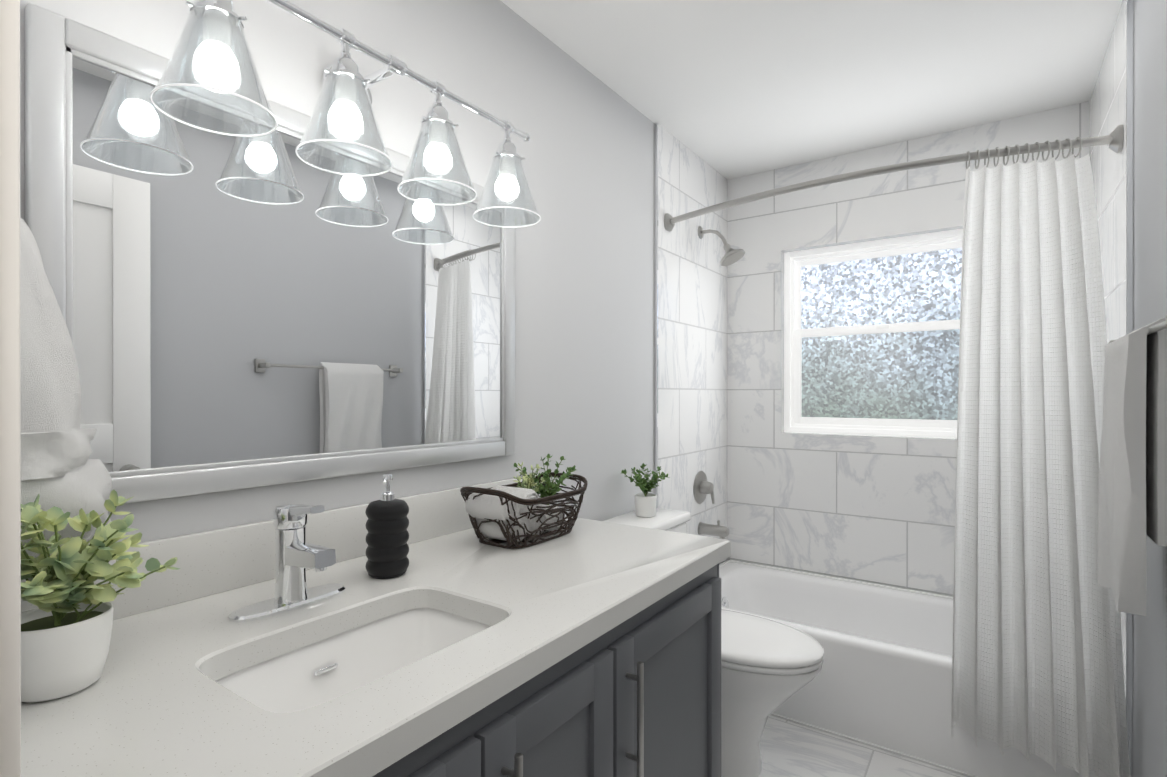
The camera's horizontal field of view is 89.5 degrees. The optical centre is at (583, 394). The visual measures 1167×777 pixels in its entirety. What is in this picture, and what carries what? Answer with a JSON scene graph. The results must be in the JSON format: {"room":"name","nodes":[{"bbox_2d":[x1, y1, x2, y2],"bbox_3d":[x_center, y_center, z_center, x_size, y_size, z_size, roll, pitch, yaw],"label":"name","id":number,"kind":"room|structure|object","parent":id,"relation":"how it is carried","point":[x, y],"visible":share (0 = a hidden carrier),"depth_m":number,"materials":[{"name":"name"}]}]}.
{"room":"bathroom","nodes":[
{"label":"bathroom","id":0,"kind":"room"},
{"bbox_2d":[20,0,724,563],"bbox_3d":[-0.117,0.042,2.002,0.120,2.384,3.165,0,0,35],"label":"wall","id":1,"kind":"structure","parent":0,"point":[584,314],"depth_m":1.83,"materials":[{"name":"grey paint"}]},
{"bbox_2d":[25,3,514,502],"bbox_3d":[-0.514,-0.200,1.306,0.020,0.754,1.071,0,0,35],"label":"framed mirror","id":2,"kind":"object","parent":1,"relation":"attached to","point":[272,308],"visible":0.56,"depth_m":1.12,"materials":[{"name":"silver metal"}]},
{"bbox_2d":[21,475,535,618],"bbox_3d":[-0.521,0.305,1.298,0.020,0.114,1.296,0,0,35],"label":"backsplash","id":3,"kind":"structure","parent":1,"relation":"attached to","point":[209,562],"depth_m":1.10,"materials":[{"name":"white stone"}]},
{"bbox_2d":[150,0,540,227],"bbox_3d":[-0.422,-0.589,1.235,0.256,0.286,0.851,0,0,35],"label":"vanity light bar","id":4,"kind":"object","parent":1,"relation":"attached to","point":[345,96],"visible":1,"depth_m":1.09,"materials":[{"name":"clear glass"}]},
{"bbox_2d":[654,123,727,562],"bbox_3d":[0.540,0.041,2.829,0.014,2.384,0.816,0,0,35],"label":"wall tile","id":5,"kind":"structure","parent":1,"relation":"attached to","point":[690,358],"depth_m":2.76,"materials":[{"name":"tile"}]},
{"bbox_2d":[693,471,714,503],"bbox_3d":[0.595,0.448,2.838,0.070,0.160,0.160,0,0,35],"label":"shower valve","id":6,"kind":"object","parent":5,"relation":"attached to","point":[703,487],"visible":1,"depth_m":2.82,"materials":[{"name":"silver metal"}]},
{"bbox_2d":[698,520,728,538],"bbox_3d":[0.624,0.638,2.818,0.142,0.083,0.060,0,0,35],"label":"tub spout","id":7,"kind":"object","parent":5,"relation":"attached to","point":[720,532],"visible":1,"depth_m":2.80,"materials":[{"name":"silver metal"}]},
{"bbox_2d":[698,226,744,265],"bbox_3d":[0.656,-0.715,2.794,0.220,0.205,0.124,0,0,35],"label":"shower head","id":8,"kind":"object","parent":5,"relation":"attached to","point":[730,256],"visible":1,"depth_m":2.77},
{"bbox_2d":[664,125,1129,776],"bbox_3d":[0.913,0.138,2.065,1.477,1.851,0.263,0,0,35],"label":"shower curtain","id":9,"kind":"object","parent":5,"relation":"attached to","point":[1038,661],"visible":1,"depth_m":1.76,"materials":[{"name":"white fabric"}]},
{"bbox_2d":[500,0,1121,179],"bbox_3d":[0.147,-1.199,0.963,1.740,0.100,4.565,0,0,35],"label":"ceiling","id":10,"kind":"structure","parent":0,"point":[729,89],"depth_m":2.04,"materials":[{"name":"white paint"}]},
{"bbox_2d":[726,227,962,595],"bbox_3d":[1.417,0.041,2.789,1.500,2.384,0.120,0,0,35],"label":"wall","id":11,"kind":"structure","parent":0,"point":[783,425],"depth_m":3.01,"materials":[{"name":"grey paint"}]},
{"bbox_2d":[784,229,962,438],"bbox_3d":[1.429,-0.270,2.805,0.910,0.925,0.074,0,0,35],"label":"window","id":12,"kind":"structure","parent":11,"relation":"in","point":[871,336],"depth_m":2.82,"materials":[{"name":"white glass"}]},
{"bbox_2d":[727,101,1088,595],"bbox_3d":[1.395,-0.137,2.757,1.476,2.028,0.067,0,0,35],"label":"wall tile","id":13,"kind":"structure","parent":11,"relation":"attached to","point":[874,509],"depth_m":2.83,"materials":[{"name":"tile"}]},
{"bbox_2d":[758,715,969,776],"bbox_3d":[0.147,1.285,0.967,1.740,0.100,4.565,0,0,35],"label":"floor","id":14,"kind":"structure","parent":0,"point":[791,748],"depth_m":2.00,"materials":[{"name":"tile"}]},
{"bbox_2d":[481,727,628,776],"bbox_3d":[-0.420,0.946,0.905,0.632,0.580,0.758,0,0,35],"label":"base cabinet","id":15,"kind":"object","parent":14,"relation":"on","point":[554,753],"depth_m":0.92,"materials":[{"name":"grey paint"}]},
{"bbox_2d":[553,623,720,776],"bbox_3d":[-0.055,0.945,1.429,0.632,0.580,0.518,0,0,35],"label":"base cabinet","id":16,"kind":"object","parent":14,"relation":"on","point":[651,698],"depth_m":1.15,"materials":[{"name":"grey paint"}]},
{"bbox_2d":[21,516,730,776],"bbox_3d":[-0.266,0.382,1.120,0.642,0.040,1.296,0,0,35],"label":"countertop","id":17,"kind":"structure","parent":16,"relation":"on","point":[154,709],"depth_m":0.82,"materials":[{"name":"white stone"}]},
{"bbox_2d":[21,490,179,702],"bbox_3d":[-0.637,0.244,0.740,0.180,0.235,0.192,0,0,35],"label":"potted plant","id":18,"kind":"object","parent":17,"relation":"on","point":[66,627],"visible":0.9,"depth_m":0.72,"materials":[{"name":"green plant"}]},
{"bbox_2d":[221,504,352,622],"bbox_3d":[-0.478,0.273,1.002,0.138,0.178,0.196,0,0,35],"label":"faucet","id":19,"kind":"object","parent":17,"relation":"on","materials":[{"name":"silver metal"}]},
{"bbox_2d":[205,595,552,776],"bbox_3d":[-0.323,0.471,0.895,0.316,0.161,0.460,0,0,35],"label":"sink","id":20,"kind":"object","parent":17,"relation":"in","point":[287,678],"depth_m":0.92,"materials":[{"name":"white ceramic"}]},
{"bbox_2d":[365,474,408,578],"bbox_3d":[-0.395,0.260,1.188,0.084,0.201,0.084,0,0,35],"label":"soap dispenser","id":21,"kind":"object","parent":17,"relation":"on","point":[387,537],"visible":1,"depth_m":1.16,"materials":[{"name":"black plastic"}]},
{"bbox_2d":[460,454,587,548],"bbox_3d":[-0.143,0.260,1.503,0.211,0.199,0.330,0,0,35],"label":"wire basket","id":22,"kind":"object","parent":17,"relation":"on","point":[512,515],"visible":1,"depth_m":1.42,"materials":[{"name":"brown metal"}]},
{"bbox_2d":[513,454,575,504],"bbox_3d":[-0.102,0.231,1.561,0.184,0.140,0.186,0,0,35],"label":"greenery","id":23,"kind":"object","parent":22,"relation":"on","point":[527,482],"depth_m":1.55,"materials":[{"name":"green plant"}]},
{"bbox_2d":[604,508,823,776],"bbox_3d":[0.432,0.845,2.020,0.739,0.778,0.450,0,0,35],"label":"toilet","id":24,"kind":"object","parent":14,"relation":"on","point":[768,667],"visible":0.48,"depth_m":1.85,"materials":[{"name":"white ceramic"}]},
{"bbox_2d":[621,463,669,516],"bbox_3d":[0.231,0.357,2.217,0.170,0.194,0.177,0,0,35],"label":"potted plant","id":25,"kind":"object","parent":24,"relation":"on","point":[645,503],"visible":1,"depth_m":2.19,"materials":[{"name":"green plant"}]},
{"bbox_2d":[719,559,1099,776],"bbox_3d":[1.160,1.055,2.421,1.472,0.357,0.752,0,0,35],"label":"bathtub","id":26,"kind":"object","parent":14,"relation":"on","point":[882,679],"visible":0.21,"depth_m":2.14,"materials":[{"name":"white ceramic"}]},
{"bbox_2d":[1133,0,1166,776],"bbox_3d":[1.212,0.043,1.076,0.120,2.384,3.165,0,0,35],"label":"wall","id":27,"kind":"structure","parent":0,"point":[1149,307],"depth_m":1.46,"materials":[{"name":"grey paint"}]},
{"bbox_2d":[1089,0,1133,776],"bbox_3d":[1.760,0.042,1.980,0.014,2.384,0.816,0,0,35],"label":"wall tile","id":28,"kind":"structure","parent":27,"relation":"attached to","point":[1111,105],"depth_m":1.77,"materials":[{"name":"tile"}]},
{"bbox_2d":[1096,316,1166,615],"bbox_3d":[1.162,0.138,1.218,0.124,0.590,0.744,0,0,35],"label":"towel","id":29,"kind":"object","parent":27,"relation":"attached to","point":[1132,506],"visible":1,"depth_m":1.17,"materials":[{"name":"white fabric"}]},
{"bbox_3d":[-0.323,0.044,0.290,1.500,2.384,0.120,0,0,35],"label":"wall","id":30,"kind":"structure","parent":0,"visible":0},
{"bbox_2d":[0,0,20,776],"bbox_3d":[-0.136,0.184,0.170,0.985,2.105,0.136,0,0,35],"label":"door frame","id":31,"kind":"structure","parent":30,"relation":"attached to","point":[10,578],"depth_m":0.46,"materials":[{"name":"white paint"}]},
{"bbox_2d":[20,218,111,557],"bbox_3d":[-0.781,-0.050,0.802,0.163,0.561,0.238,0,0,35],"label":"hanging towel","id":32,"kind":"object","parent":30,"relation":"hanging from","point":[62,470],"visible":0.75,"depth_m":0.81,"materials":[{"name":"white terry cloth fabric"}]}
]}

